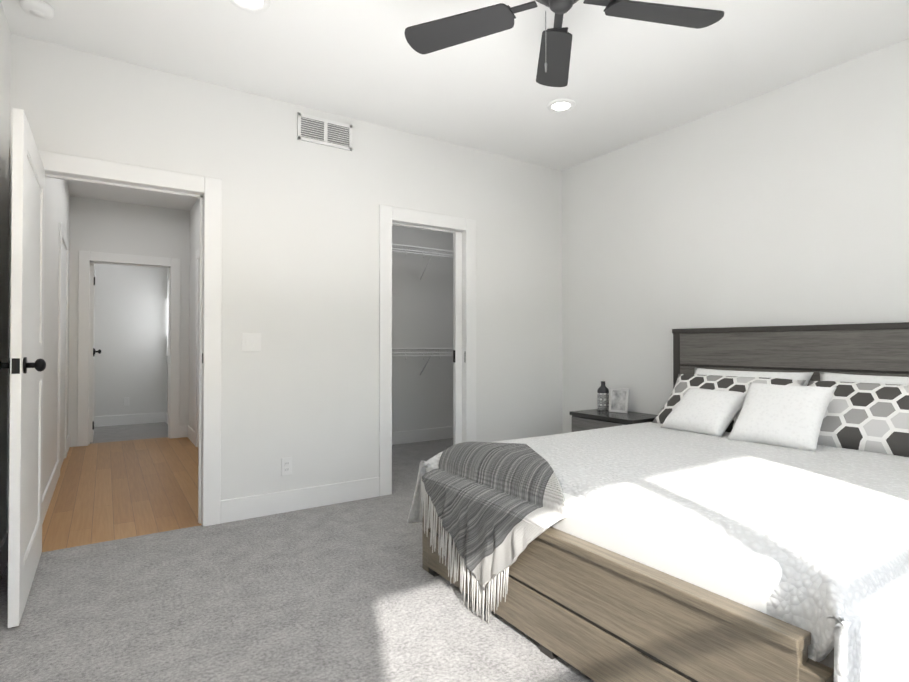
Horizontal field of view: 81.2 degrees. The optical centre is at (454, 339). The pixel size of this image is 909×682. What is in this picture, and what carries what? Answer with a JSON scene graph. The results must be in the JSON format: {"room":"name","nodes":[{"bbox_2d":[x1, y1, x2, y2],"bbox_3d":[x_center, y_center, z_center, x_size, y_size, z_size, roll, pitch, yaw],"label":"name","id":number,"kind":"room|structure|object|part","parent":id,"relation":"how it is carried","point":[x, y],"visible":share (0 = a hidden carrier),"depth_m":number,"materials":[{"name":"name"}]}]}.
{"room":"bedroom","nodes":[
{"label":"bedroom","id":0,"kind":"room"},
{"bbox_2d":[0,0,10,542],"bbox_3d":[-1.152,-0.249,0.878,0.120,2.720,4.370,0,-1,-33],"label":"wall","id":1,"kind":"structure","parent":0,"point":[5,39],"depth_m":2.62,"materials":[{"name":"paint"}]},
{"bbox_2d":[0,533,7,577],"bbox_3d":[-1.122,1.042,0.943,0.018,0.140,4.230,0,-1,-33],"label":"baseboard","id":2,"kind":"structure","parent":1,"relation":"attached to","point":[4,543],"depth_m":2.59,"materials":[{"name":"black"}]},
{"bbox_2d":[42,177,69,495],"bbox_3d":[-3.281,-0.211,4.277,0.120,2.720,3.410,0,-1,-33],"label":"wall","id":3,"kind":"structure","parent":0,"point":[57,202],"depth_m":3.92,"materials":[{"name":"paint"}]},
{"bbox_2d":[42,461,58,523],"bbox_3d":[-2.818,1.073,3.681,0.015,0.140,1.730,0,-1,-33],"label":"baseboard","id":4,"kind":"structure","parent":3,"relation":"attached to","point":[49,490],"depth_m":3.68,"materials":[{"name":"white wood"}]},
{"bbox_2d":[57,222,68,476],"bbox_3d":[-3.567,0.091,4.833,0.018,2.130,1.000,0,-1,-33],"label":"door frame","id":5,"kind":"structure","parent":3,"relation":"attached to","point":[62,353],"depth_m":4.79,"materials":[{"name":"white wood"}]},
{"bbox_2d":[67,434,69,452],"bbox_3d":[-4.003,1.093,5.481,0.015,0.140,0.580,0,-1,-33],"label":"baseboard","id":6,"kind":"structure","parent":3,"relation":"attached to","point":[68,437],"depth_m":5.53,"materials":[{"name":"white wood"}]},
{"bbox_2d":[68,196,189,446],"bbox_3d":[-4.134,-0.193,5.828,2.420,2.720,0.120,0,-1,-33],"label":"wall","id":7,"kind":"structure","parent":0,"point":[103,226],"depth_m":6.03,"materials":[{"name":"paint"}]},
{"bbox_2d":[90,263,100,441],"bbox_3d":[-4.281,0.153,6.266,0.178,2.014,0.793,0,-1,-33],"label":"room door","id":8,"kind":"structure","parent":7,"relation":"in","point":[92,358],"depth_m":5.95,"materials":[{"name":"white wood"}]},
{"bbox_2d":[77,251,179,446],"bbox_3d":[-3.716,0.105,6.090,0.990,2.130,0.140,0,-1,-33],"label":"door frame","id":9,"kind":"structure","parent":7,"relation":"attached to","point":[87,259],"depth_m":5.95,"materials":[{"name":"white wood"}]},
{"bbox_2d":[94,263,167,416],"bbox_3d":[-5.028,-0.179,7.095,2.320,2.720,0.120,0,-1,-33],"label":"wall","id":10,"kind":"structure","parent":0,"point":[131,328],"depth_m":7.37,"materials":[{"name":"paint"}]},
{"bbox_2d":[94,412,164,426],"bbox_3d":[-5.040,1.110,6.990,2.200,0.140,0.018,0,-1,-33],"label":"baseboard","id":11,"kind":"structure","parent":10,"relation":"attached to","point":[116,420],"depth_m":7.33,"materials":[{"name":"white wood"}]},
{"bbox_2d":[167,268,168,412],"bbox_3d":[-3.683,-0.179,7.053,0.120,2.720,1.430,0,-1,-33],"label":"wall","id":12,"kind":"structure","parent":0,"point":[167,373],"depth_m":7.53,"materials":[{"name":"paint"}]},
{"bbox_2d":[165,412,167,423],"bbox_3d":[-3.735,1.110,6.992,0.015,0.140,1.410,0,-1,-33],"label":"baseboard","id":13,"kind":"structure","parent":12,"relation":"attached to","point":[166,414],"depth_m":7.47,"materials":[{"name":"white wood"}]},
{"bbox_2d":[167,275,168,361],"bbox_3d":[-3.833,-0.293,7.213,0.075,1.210,0.760,0,-1,-33],"label":"room window","id":14,"kind":"structure","parent":12,"relation":"in","point":[167,311],"depth_m":7.45,"materials":[{"name":"white"}]},
{"bbox_2d":[189,198,199,430],"bbox_3d":[-2.204,-0.203,4.986,0.120,2.720,3.410,0,-1,-33],"label":"wall","id":15,"kind":"structure","parent":0,"point":[194,227],"depth_m":6.12,"materials":[{"name":"paint"}]},
{"bbox_2d":[185,425,194,444],"bbox_3d":[-3.025,1.100,6.083,0.030,0.140,0.650,0,-1,-33],"label":"baseboard","id":16,"kind":"structure","parent":15,"relation":"attached to","point":[188,431],"depth_m":6.11,"materials":[{"name":"white wood"}]},
{"bbox_2d":[195,249,198,446],"bbox_3d":[-2.566,0.097,5.408,0.018,2.130,1.000,0,-1,-33],"label":"door frame","id":17,"kind":"structure","parent":15,"relation":"attached to","point":[196,348],"depth_m":5.74,"materials":[{"name":"white wood"}]},
{"bbox_2d":[6,33,561,532],"bbox_3d":[-0.390,-0.213,4.067,4.900,2.720,0.120,0,-1,-33],"label":"wall","id":18,"kind":"structure","parent":0,"point":[300,255],"depth_m":3.60,"materials":[{"name":"paint"}]},
{"bbox_2d":[0,108,45,627],"bbox_3d":[-1.950,0.110,2.433,0.178,2.014,0.898,0,-1,-33],"label":"bedroom door","id":19,"kind":"structure","parent":18,"relation":"in","point":[26,365],"depth_m":2.16,"materials":[{"name":"white paint"},{"name":"wood"},{"name":"black metal"}]},
{"bbox_2d":[7,146,221,532],"bbox_3d":[-1.908,0.071,3.064,1.016,2.130,0.156,0,-1,-33],"label":"door frame","id":20,"kind":"structure","parent":18,"relation":"attached to","point":[207,191],"depth_m":3.24,"materials":[{"name":"white wood"}]},
{"bbox_2d":[242,333,260,350],"bbox_3d":[-1.296,0.019,3.389,0.116,0.116,0.011,0,-1,-33],"label":"switch plate","id":21,"kind":"object","parent":18,"relation":"attached to","point":[251,341],"visible":1,"depth_m":3.39,"materials":[{"name":"white plastic"}]},
{"bbox_2d":[281,457,291,475],"bbox_3d":[-1.108,0.841,3.504,0.070,0.116,0.010,0,-1,-33],"label":"electrical outlet plate","id":22,"kind":"object","parent":18,"relation":"attached to","point":[286,466],"visible":1,"depth_m":3.50,"materials":[{"name":"white plastic"}]},
{"bbox_2d":[220,477,378,522],"bbox_3d":[-0.999,1.072,3.571,1.073,0.140,0.015,0,-1,-33],"label":"baseboard","id":23,"kind":"structure","parent":18,"relation":"attached to","point":[247,507],"depth_m":3.53,"materials":[{"name":"white wood"}]},
{"bbox_2d":[297,112,351,150],"bbox_3d":[-0.892,-1.433,3.671,0.390,0.180,0.012,0,-1,-33],"label":"air vent","id":24,"kind":"object","parent":18,"relation":"in","point":[321,131],"visible":1,"depth_m":3.66,"materials":[{"name":"grey metal"}]},
{"bbox_2d":[379,205,475,495],"bbox_3d":[-0.221,0.083,4.165,0.867,2.130,0.140,0,-1,-33],"label":"door frame","id":25,"kind":"structure","parent":18,"relation":"attached to","point":[463,230],"depth_m":4.29,"materials":[{"name":"white wood"}]},
{"bbox_2d":[0,422,594,681],"bbox_3d":[-0.969,1.198,4.095,5.820,0.100,9.570,0,-1,-33],"label":"floor","id":26,"kind":"structure","parent":0,"point":[352,591],"depth_m":2.34,"materials":[{"name":"grey carpet"}]},
{"bbox_2d":[570,409,656,431],"bbox_3d":[1.253,0.862,4.094,0.423,0.570,0.608,0,-1,-33],"label":"nightstand","id":27,"kind":"object","parent":26,"relation":"on","point":[582,420],"visible":0.23,"depth_m":4.04,"materials":[{"name":"grey wood"}]},
{"bbox_2d":[597,381,608,409],"bbox_3d":[1.218,0.463,4.345,0.094,0.232,0.094,0,-1,-33],"label":"vase","id":28,"kind":"object","parent":27,"relation":"on","point":[603,397],"visible":1,"depth_m":4.31,"materials":[{"name":"ceramic"}]},
{"bbox_2d":[609,388,628,412],"bbox_3d":[1.303,0.483,4.188,0.150,0.188,0.075,-1,-1,39],"label":"photo frame","id":29,"kind":"object","parent":27,"relation":"on","point":[618,400],"visible":1,"depth_m":4.18,"materials":[{"name":"silver metal"}]},
{"bbox_2d":[407,322,908,681],"bbox_3d":[1.189,0.521,2.512,2.263,1.218,2.015,0,-1,-33],"label":"bed","id":30,"kind":"object","parent":26,"relation":"on","point":[736,509],"visible":0.98,"depth_m":1.87,"materials":[{"name":"white fabric"}]},
{"bbox_2d":[422,442,566,590],"bbox_3d":[0.236,0.749,2.286,0.426,0.508,0.856,0,-1,-33],"label":"throw","id":31,"kind":"object","parent":30,"relation":"on","point":[494,512],"depth_m":2.14,"materials":[{"name":"grey fabric"}]},
{"bbox_3d":[1.232,0.766,2.483,2.056,0.397,1.530,0,-1,-33],"label":"mattress","id":32,"kind":"part","parent":30,"relation":"part of","materials":[{"name":"white fabric"}]},
{"bbox_2d":[661,388,746,436],"bbox_3d":[1.477,0.424,3.133,0.311,0.244,0.419,0,-1,-33],"label":"cushion","id":33,"kind":"object","parent":30,"relation":"on","point":[713,412],"depth_m":3.05,"materials":[{"name":"white fabric"}]},
{"bbox_2d":[694,368,813,385],"bbox_3d":[1.793,0.371,3.317,0.252,0.353,0.740,0,-1,-33],"label":"pillow","id":34,"kind":"object","parent":30,"relation":"on","point":[776,376],"depth_m":3.22,"materials":[{"name":"white fabric"}]},
{"bbox_2d":[727,383,836,451],"bbox_3d":[1.681,0.390,2.741,0.293,0.299,0.433,0,-1,-33],"label":"cushion","id":35,"kind":"object","parent":30,"relation":"on","point":[797,418],"depth_m":2.66,"materials":[{"name":"white fabric"}]},
{"bbox_2d":[820,372,908,384],"bbox_3d":[2.216,0.359,2.674,0.252,0.353,0.740,0,-1,-33],"label":"pillow","id":36,"kind":"object","parent":30,"relation":"on","point":[826,378],"depth_m":2.79,"materials":[{"name":"white fabric"}]},
{"bbox_2d":[392,225,452,431],"bbox_3d":[-0.714,-0.192,5.924,3.400,2.720,0.120,0,-1,-33],"label":"wall","id":37,"kind":"structure","parent":0,"point":[422,312],"depth_m":6.08,"materials":[{"name":"paint"}]},
{"bbox_2d":[392,426,452,444],"bbox_3d":[-0.505,1.098,5.965,2.750,0.140,0.018,0,-1,-33],"label":"baseboard","id":38,"kind":"structure","parent":37,"relation":"attached to","point":[413,436],"depth_m":6.03,"materials":[{"name":"white wood"}]},
{"bbox_2d":[392,348,452,374],"bbox_3d":[-0.410,0.254,5.830,2.716,0.314,0.348,0,-1,-33],"label":"closet shelf","id":39,"kind":"object","parent":37,"relation":"attached to","point":[427,352],"visible":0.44,"depth_m":5.70,"materials":[{"name":"white metal"}]},
{"bbox_2d":[392,244,452,279],"bbox_3d":[-0.410,-0.836,5.843,2.716,0.314,0.348,0,-1,-33],"label":"closet shelf","id":40,"kind":"object","parent":37,"relation":"attached to","point":[434,252],"visible":0.29,"depth_m":5.76,"materials":[{"name":"white metal"}]},
{"bbox_2d":[1,0,908,210],"bbox_3d":[-1.011,-1.623,4.099,5.920,0.100,9.570,0,-1,-33],"label":"ceiling","id":41,"kind":"structure","parent":0,"point":[631,81],"depth_m":2.98,"materials":[{"name":"paint"}]},
{"bbox_2d":[20,0,54,19],"bbox_3d":[-1.988,-1.571,2.527,0.132,0.038,0.132,0,-1,-33],"label":"smoke detector","id":42,"kind":"object","parent":41,"relation":"attached to","point":[40,9],"visible":0.98,"depth_m":2.50,"materials":[{"name":"white plastic"}]},
{"bbox_2d":[229,0,270,12],"bbox_3d":[-0.959,-1.585,2.474,0.194,0.012,0.194,0,-1,-33],"label":"recessed light","id":43,"kind":"object","parent":41,"relation":"in","point":[255,6],"visible":1,"depth_m":2.51,"materials":[{"name":"white plastic"}]},
{"bbox_2d":[547,99,575,112],"bbox_3d":[0.720,-1.573,3.579,0.194,0.012,0.194,0,-1,-33],"label":"recessed light","id":44,"kind":"object","parent":41,"relation":"in","point":[560,105],"visible":0.98,"depth_m":3.57,"materials":[{"name":"white plastic"}]},
{"bbox_2d":[404,0,723,86],"bbox_3d":[0.430,-1.328,2.045,1.324,0.535,1.297,0,-1,-33],"label":"ceiling fan","id":45,"kind":"object","parent":41,"relation":"hanging from","point":[464,27],"visible":1,"depth_m":2.24,"materials":[{"name":"grey"}]},
{"bbox_2d":[562,38,908,432],"bbox_3d":[2.248,-0.224,3.115,0.120,2.720,4.370,0,-1,-33],"label":"wall","id":46,"kind":"structure","parent":0,"point":[787,205],"depth_m":3.53,"materials":[{"name":"paint"}]}
]}

